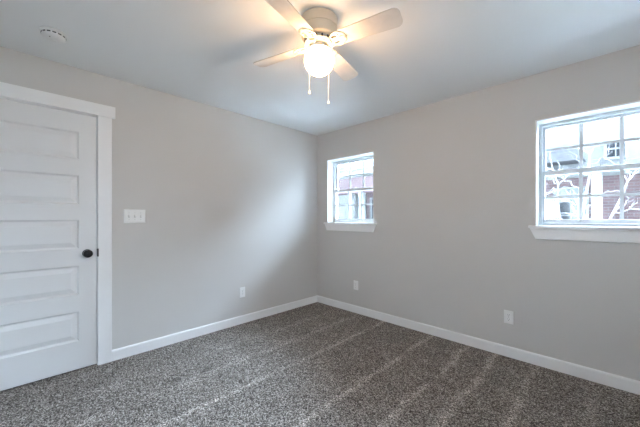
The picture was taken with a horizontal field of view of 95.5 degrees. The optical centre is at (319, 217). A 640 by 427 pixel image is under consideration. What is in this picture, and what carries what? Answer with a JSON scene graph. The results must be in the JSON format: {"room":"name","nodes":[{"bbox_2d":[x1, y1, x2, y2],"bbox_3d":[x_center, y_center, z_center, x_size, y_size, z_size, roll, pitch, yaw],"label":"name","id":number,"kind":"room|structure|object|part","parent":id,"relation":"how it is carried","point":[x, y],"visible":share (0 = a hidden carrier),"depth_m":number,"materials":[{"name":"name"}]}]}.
{"room":"empty bedroom","nodes":[
{"label":"empty bedroom","id":0,"kind":"room"},
{"bbox_2d":[0,46,316,349],"bbox_3d":[-1.426,0.013,3.016,0.200,2.440,3.740,0,0,45],"label":"wall","id":1,"kind":"structure","parent":0,"point":[228,199],"depth_m":2.99,"materials":[{"name":"beige paint"}]},
{"bbox_2d":[0,97,98,390],"bbox_3d":[-2.171,0.184,2.160,0.183,2.096,0.853,0,0,45],"label":"door","id":2,"kind":"structure","parent":1,"relation":"in","point":[49,251],"depth_m":2.21,"materials":[{"name":"white paint"}]},
{"bbox_3d":[-1.886,0.291,2.362,0.058,0.065,0.065,0,0,45],"label":"knob","id":3,"kind":"part","parent":2,"relation":"part of","materials":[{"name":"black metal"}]},
{"bbox_2d":[0,82,114,364],"bbox_3d":[-2.144,0.141,2.131,0.024,2.182,1.066,0,0,45],"label":"trim","id":4,"kind":"structure","parent":1,"relation":"attached to","point":[105,113],"depth_m":2.44,"materials":[{"name":"white paint"}]},
{"bbox_2d":[124,209,144,222],"bbox_3d":[-1.665,-0.014,2.616,0.021,0.122,0.168,0,0,45],"label":"light switch","id":5,"kind":"object","parent":1,"relation":"attached to","point":[130,215],"visible":1,"depth_m":2.62,"materials":[{"name":"white plastic"}]},
{"bbox_2d":[112,295,316,360],"bbox_3d":[-0.916,1.185,3.378,0.014,0.093,2.480,0,0,45],"label":"baseboard","id":6,"kind":"structure","parent":1,"relation":"attached to","point":[123,352],"depth_m":3.04,"materials":[{"name":"white paint"}]},
{"bbox_2d":[239,287,244,297],"bbox_3d":[-0.905,0.870,3.393,0.008,0.117,0.072,0,0,45],"label":"wall outlet","id":7,"kind":"object","parent":1,"relation":"attached to","point":[242,289],"visible":1,"depth_m":3.39,"materials":[{"name":"white plastic"}]},
{"bbox_2d":[0,0,639,135],"bbox_3d":[-0.005,-1.267,1.750,4.000,0.120,3.940,0,0,45],"label":"ceiling","id":8,"kind":"structure","parent":0,"point":[202,51],"depth_m":2.02,"materials":[{"name":"white paint"}]},
{"bbox_2d":[39,26,67,43],"bbox_3d":[-1.738,-1.181,1.897,0.138,0.050,0.138,0,0,45],"label":"smoke detector","id":9,"kind":"object","parent":8,"relation":"attached to","point":[54,35],"visible":1,"depth_m":1.87,"materials":[{"name":"white plastic"}]},
{"bbox_2d":[253,0,402,103],"bbox_3d":[-0.005,-0.967,1.778,0.764,0.479,0.764,0,0,-15],"label":"ceiling fan","id":10,"kind":"object","parent":8,"relation":"hanging from","point":[317,26],"visible":1,"depth_m":1.69,"materials":[{"name":"white wood"}]},
{"bbox_3d":[-0.280,-1.062,1.937,0.365,0.033,0.121,0,0,30],"label":"blade","id":11,"kind":"part","parent":10,"relation":"part of","materials":[{"name":"white wood"}]},
{"bbox_3d":[-0.164,-1.062,1.503,0.121,0.033,0.365,0,0,30],"label":"blade","id":12,"kind":"part","parent":10,"relation":"part of","materials":[{"name":"white wood"}]},
{"bbox_3d":[-0.005,-0.948,1.778,0.180,0.151,0.180,0,0,45],"label":"globe","id":13,"kind":"part","parent":10,"relation":"part of","materials":[{"name":"white glass"}]},
{"bbox_3d":[0.153,-1.062,2.053,0.121,0.033,0.365,0,0,30],"label":"blade","id":14,"kind":"part","parent":10,"relation":"part of","materials":[{"name":"white wood"}]},
{"bbox_3d":[0.270,-1.062,1.620,0.365,0.033,0.121,0,0,30],"label":"blade","id":15,"kind":"part","parent":10,"relation":"part of","materials":[{"name":"white wood"}]},
{"bbox_2d":[0,302,639,426],"bbox_3d":[-0.075,1.293,1.679,4.000,0.120,3.740,0,0,45],"label":"floor","id":16,"kind":"structure","parent":0,"point":[316,364],"depth_m":2.12,"materials":[{"name":"carpet"}]},
{"bbox_2d":[317,45,639,380],"bbox_3d":[1.310,0.073,3.079,4.000,2.560,0.200,0,0,45],"label":"wall","id":17,"kind":"structure","parent":0,"point":[451,246],"depth_m":2.71,"materials":[{"name":"beige paint"}]},
{"bbox_2d":[324,151,376,231],"bbox_3d":[0.439,-0.321,3.911,0.874,0.994,0.224,0,0,45],"label":"window","id":18,"kind":"structure","parent":17,"relation":"in","point":[333,223],"depth_m":4.02,"materials":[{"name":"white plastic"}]},
{"bbox_3d":[0.439,0.076,3.911,0.874,0.021,0.224,0,0,45],"label":"sill","id":19,"kind":"part","parent":18,"relation":"part of","materials":[{"name":"white paint"}]},
{"bbox_3d":[0.480,-0.178,3.952,0.724,0.442,0.028,0,0,45],"label":"sash","id":20,"kind":"part","parent":18,"relation":"part of","materials":[{"name":"white plastic"}]},
{"bbox_3d":[0.506,-0.574,3.979,0.724,0.422,0.028,0,0,45],"label":"sash","id":21,"kind":"part","parent":18,"relation":"part of","materials":[{"name":"white plastic"}]},
{"bbox_2d":[354,280,357,289],"bbox_3d":[0.464,0.876,3.770,0.072,0.117,0.008,0,0,45],"label":"wall outlet","id":22,"kind":"object","parent":17,"relation":"attached to","point":[355,282],"visible":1,"depth_m":3.76,"materials":[{"name":"white plastic"}]},
{"bbox_2d":[317,295,639,394],"bbox_3d":[1.235,1.185,3.003,3.599,0.093,0.014,0,0,45],"label":"baseboard","id":23,"kind":"structure","parent":17,"relation":"attached to","point":[601,377],"depth_m":2.58,"materials":[{"name":"white paint"}]},
{"bbox_2d":[504,310,513,324],"bbox_3d":[1.671,0.881,2.575,0.072,0.117,0.008,0,0,45],"label":"wall outlet","id":24,"kind":"object","parent":17,"relation":"attached to","point":[508,315],"visible":1,"depth_m":2.57,"materials":[{"name":"white plastic"}]},
{"bbox_2d":[528,100,639,242],"bbox_3d":[2.145,-0.321,2.222,0.874,0.994,0.224,0,0,45],"label":"window","id":25,"kind":"structure","parent":17,"relation":"in","point":[622,230],"depth_m":2.29,"materials":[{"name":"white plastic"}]},
{"bbox_3d":[2.145,0.076,2.222,0.874,0.021,0.224,0,0,45],"label":"sill","id":26,"kind":"part","parent":25,"relation":"part of","materials":[{"name":"white paint"}]},
{"bbox_3d":[2.186,-0.178,2.263,0.724,0.442,0.028,0,0,45],"label":"sash","id":27,"kind":"part","parent":25,"relation":"part of","materials":[{"name":"white plastic"}]},
{"bbox_3d":[2.212,-0.574,2.290,0.724,0.422,0.028,0,0,45],"label":"sash","id":28,"kind":"part","parent":25,"relation":"part of","materials":[{"name":"white plastic"}]},
{"label":"outside","id":29,"kind":"structure","parent":0,"visible":0},
{"bbox_3d":[9.811,1.733,14.223,60.000,0.099,52.000,0,0,45],"label":"ground","id":30,"kind":"structure","parent":29,"visible":0},
{"bbox_2d":[338,159,372,218],"bbox_3d":[3.004,-1.042,14.383,9.700,5.450,7.750,0,0,45],"label":"neighbouring house","id":31,"kind":"structure","parent":30,"relation":"on","point":[356,167],"depth_m":11.49,"materials":[{"name":"red brick"}]},
{"bbox_2d":[546,124,639,218],"bbox_3d":[4.502,-0.011,5.086,1.011,3.404,2.027,0,0,-40],"label":"bare tree","id":32,"kind":"object","parent":30,"relation":"on","point":[589,157],"visible":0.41,"depth_m":4.96,"materials":[{"name":"white plant"}]},
{"bbox_2d":[546,114,639,219],"bbox_3d":[8.470,-1.842,8.747,5.200,7.050,6.670,0,0,45],"label":"outdoor view","id":33,"kind":"structure","parent":30,"relation":"on","point":[593,132],"depth_m":7.51,"materials":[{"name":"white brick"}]},
{"bbox_3d":[6.805,-0.067,7.889,0.600,1.400,0.007,0,0,45],"label":"pane","id":34,"kind":"part","parent":33,"relation":"part of","materials":[{"name":"glass"}]},
{"bbox_3d":[7.571,-1.777,7.441,0.320,0.420,0.007,0,0,45],"label":"pane","id":35,"kind":"part","parent":33,"relation":"part of","materials":[{"name":"glass"}]}
]}

